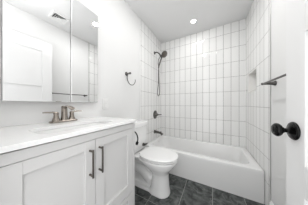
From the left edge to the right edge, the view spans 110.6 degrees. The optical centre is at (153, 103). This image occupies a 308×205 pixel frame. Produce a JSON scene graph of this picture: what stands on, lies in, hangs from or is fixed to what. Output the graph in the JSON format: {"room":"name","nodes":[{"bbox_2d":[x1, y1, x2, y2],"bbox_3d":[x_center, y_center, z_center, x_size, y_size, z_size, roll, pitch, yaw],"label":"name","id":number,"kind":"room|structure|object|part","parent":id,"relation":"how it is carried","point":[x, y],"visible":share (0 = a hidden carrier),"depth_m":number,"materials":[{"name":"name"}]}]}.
{"room":"bathroom","nodes":[
{"label":"bathroom","id":0,"kind":"room"},
{"bbox_2d":[0,0,160,142],"bbox_3d":[-0.426,-0.172,1.494,0.109,2.465,2.498,0,0,29],"label":"wall","id":1,"kind":"structure","parent":0,"point":[125,43],"depth_m":1.35,"materials":[{"name":"paint"}]},
{"bbox_2d":[0,0,97,101],"bbox_3d":[-0.742,-0.448,0.773,0.043,0.861,0.683,0,0,29],"label":"medicine cabinet","id":2,"kind":"object","parent":1,"relation":"attached to","point":[49,48],"visible":1,"depth_m":0.74,"materials":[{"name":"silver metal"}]},
{"bbox_3d":[-0.861,-0.448,0.521,0.012,0.861,0.126,0,0,29],"label":"mirror door","id":3,"kind":"part","parent":2,"relation":"part of","materials":[{"name":"silver metal"}]},
{"bbox_3d":[-0.620,-0.448,0.965,0.012,0.861,0.230,0,0,29],"label":"mirror door","id":4,"kind":"part","parent":2,"relation":"part of","materials":[{"name":"silver metal"}]},
{"bbox_2d":[102,98,107,108],"bbox_3d":[-0.540,-0.002,1.181,0.010,0.116,0.072,0,0,29],"label":"light switch","id":5,"kind":"object","parent":1,"relation":"attached to","point":[104,101],"visible":1,"depth_m":1.17,"materials":[{"name":"white plastic"}]},
{"bbox_2d":[153,110,161,118],"bbox_3d":[0.079,0.219,2.183,0.124,0.171,0.171,0,0,29],"label":"shower valve","id":6,"kind":"object","parent":1,"relation":"attached to","point":[155,114],"visible":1,"depth_m":2.18,"materials":[{"name":"black metal"}]},
{"bbox_3d":[0.053,0.219,2.197,0.064,0.171,0.171,0,0,29],"label":"valve plate","id":7,"kind":"part","parent":6,"relation":"part of","materials":[{"name":"black metal"}]},
{"bbox_2d":[154,51,166,94],"bbox_3d":[0.118,-0.615,2.092,0.279,0.919,0.123,0,0,29],"label":"shower","id":8,"kind":"object","parent":1,"relation":"attached to","point":[164,53],"visible":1,"depth_m":2.13,"materials":[{"name":"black metal"}]},
{"bbox_2d":[125,0,252,43],"bbox_3d":[0.290,-1.455,1.105,1.739,0.100,2.498,0,0,29],"label":"ceiling","id":9,"kind":"structure","parent":0,"point":[168,20],"depth_m":1.67,"materials":[{"name":"paint"}]},
{"bbox_2d":[135,173,264,204],"bbox_3d":[0.290,1.085,1.105,1.739,0.050,2.498,0,0,29],"label":"floor","id":10,"kind":"structure","parent":0,"point":[183,191],"depth_m":1.22,"materials":[{"name":"tile"}]},
{"bbox_2d":[0,122,134,204],"bbox_3d":[-0.518,0.606,0.701,0.501,0.908,0.695,0,0,29],"label":"vanity cabinet","id":11,"kind":"object","parent":10,"relation":"on","point":[97,167],"visible":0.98,"depth_m":0.52,"materials":[{"name":"paint"}]},
{"bbox_3d":[-0.412,0.456,0.464,0.018,0.515,0.317,0,0,29],"label":"door","id":12,"kind":"part","parent":11,"relation":"part of","materials":[{"name":"paint"}]},
{"bbox_2d":[0,116,135,153],"bbox_3d":[-0.535,0.141,0.692,0.480,0.019,0.738,0,0,29],"label":"countertop","id":13,"kind":"structure","parent":11,"relation":"on","point":[12,138],"depth_m":0.53,"materials":[{"name":"stone"}]},
{"bbox_2d":[42,105,81,122],"bbox_3d":[-0.625,0.070,0.770,0.150,0.122,0.234,0,0,29],"label":"faucet","id":14,"kind":"object","parent":13,"relation":"on","point":[64,114],"visible":1,"depth_m":0.77,"materials":[{"name":"silver metal"}]},
{"bbox_3d":[-0.690,0.088,0.751,0.047,0.063,0.047,0,0,29],"label":"handle","id":15,"kind":"part","parent":14,"relation":"part of","materials":[{"name":"silver metal"}]},
{"bbox_3d":[-0.667,0.124,0.793,0.054,0.012,0.168,0,0,29],"label":"plate","id":16,"kind":"part","parent":14,"relation":"part of","materials":[{"name":"silver metal"}]},
{"bbox_3d":[-0.623,0.064,0.769,0.147,0.111,0.048,0,0,29],"label":"spout","id":17,"kind":"part","parent":14,"relation":"part of","materials":[{"name":"silver metal"}]},
{"bbox_3d":[-0.644,0.088,0.835,0.047,0.063,0.047,0,0,29],"label":"handle","id":18,"kind":"part","parent":14,"relation":"part of","materials":[{"name":"silver metal"}]},
{"bbox_2d":[34,122,105,133],"bbox_3d":[-0.470,0.216,0.664,0.236,0.131,0.420,0,0,29],"label":"sink","id":19,"kind":"object","parent":13,"relation":"in","point":[98,123],"visible":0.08,"depth_m":0.66,"materials":[{"name":"white ceramic"}]},
{"bbox_3d":[-0.330,0.314,0.563,0.039,0.148,0.010,0,0,29],"label":"handle","id":20,"kind":"part","parent":11,"relation":"part of","materials":[{"name":"silver metal"}]},
{"bbox_3d":[-0.304,0.314,0.611,0.039,0.148,0.010,0,0,29],"label":"handle","id":21,"kind":"part","parent":11,"relation":"part of","materials":[{"name":"silver metal"}]},
{"bbox_3d":[-0.260,0.456,0.745,0.018,0.515,0.316,0,0,29],"label":"door","id":22,"kind":"part","parent":11,"relation":"part of","materials":[{"name":"paint"}]},
{"bbox_3d":[-0.336,0.835,0.604,0.018,0.234,0.636,0,0,29],"label":"drawer","id":23,"kind":"part","parent":11,"relation":"part of","materials":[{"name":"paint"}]},
{"bbox_2d":[134,120,177,198],"bbox_3d":[-0.038,0.653,1.364,0.695,0.814,0.372,0,0,29],"label":"toilet","id":24,"kind":"object","parent":10,"relation":"on","point":[153,164],"visible":0.88,"depth_m":1.26,"materials":[{"name":"white ceramic"}]},
{"bbox_3d":[-0.253,0.277,1.481,0.206,0.062,0.356,0,0,29],"label":"tank lid","id":25,"kind":"part","parent":24,"relation":"part of","materials":[{"name":"white ceramic"}]},
{"bbox_3d":[-0.253,0.464,1.481,0.184,0.312,0.336,0,0,29],"label":"tank","id":26,"kind":"part","parent":24,"relation":"part of","materials":[{"name":"white ceramic"}]},
{"bbox_3d":[-0.037,0.848,1.364,0.671,0.425,0.355,0,0,29],"label":"bowl","id":27,"kind":"part","parent":24,"relation":"part of","materials":[{"name":"white ceramic"}]},
{"bbox_3d":[0.066,0.632,1.307,0.447,0.016,0.362,0,0,29],"label":"seat","id":28,"kind":"part","parent":24,"relation":"part of","materials":[{"name":"white plastic"}]},
{"bbox_3d":[0.069,0.609,1.306,0.452,0.019,0.372,0,0,29],"label":"lid","id":29,"kind":"part","parent":24,"relation":"part of","materials":[{"name":"white plastic"}]},
{"bbox_2d":[145,135,263,203],"bbox_3d":[0.668,0.885,1.800,1.518,0.349,0.709,0,0,29],"label":"bathtub","id":30,"kind":"object","parent":10,"relation":"on","point":[231,169],"visible":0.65,"depth_m":1.42,"materials":[{"name":"white ceramic"}]},
{"bbox_2d":[161,19,245,147],"bbox_3d":[0.907,-0.172,2.134,1.639,2.465,0.100,0,0,29],"label":"wall","id":31,"kind":"structure","parent":0,"point":[203,74],"depth_m":2.02,"materials":[{"name":"tile"}]},
{"bbox_2d":[246,0,285,204],"bbox_3d":[0.992,-0.172,0.670,0.129,2.465,2.406,0,0,29],"label":"wall","id":32,"kind":"structure","parent":0,"point":[265,19],"depth_m":1.09,"materials":[{"name":"tile"}]},
{"bbox_3d":[1.361,-0.315,1.479,0.004,0.292,0.352,0,0,29],"label":"niche trim","id":33,"kind":"part","parent":32,"relation":"part of","materials":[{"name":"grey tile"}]},
{"bbox_2d":[261,74,285,85],"bbox_3d":[0.901,-0.186,0.718,0.095,0.044,0.616,0,0,29],"label":"towel bar","id":34,"kind":"object","parent":32,"relation":"attached to","point":[269,82],"visible":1,"depth_m":0.93,"materials":[{"name":"black metal"}]},
{"bbox_3d":[1.038,-0.186,0.969,0.095,0.044,0.044,0,0,29],"label":"wall post","id":35,"kind":"part","parent":34,"relation":"part of","materials":[{"name":"black metal"}]},
{"bbox_3d":[-0.278,-0.172,0.060,1.539,2.465,0.120,0,0,29],"label":"wall","id":36,"kind":"structure","parent":0,"visible":0},
{"bbox_2d":[271,0,307,204],"bbox_3d":[0.455,0.039,0.160,0.169,2.018,0.760,0,0,29],"label":"door","id":37,"kind":"structure","parent":36,"relation":"in","point":[296,129],"depth_m":0.43,"materials":[{"name":"paint"}]},
{"bbox_3d":[0.559,0.114,0.470,0.054,0.058,0.058,0,0,29],"label":"knob","id":38,"kind":"part","parent":37,"relation":"part of","materials":[{"name":"black metal"}]}
]}

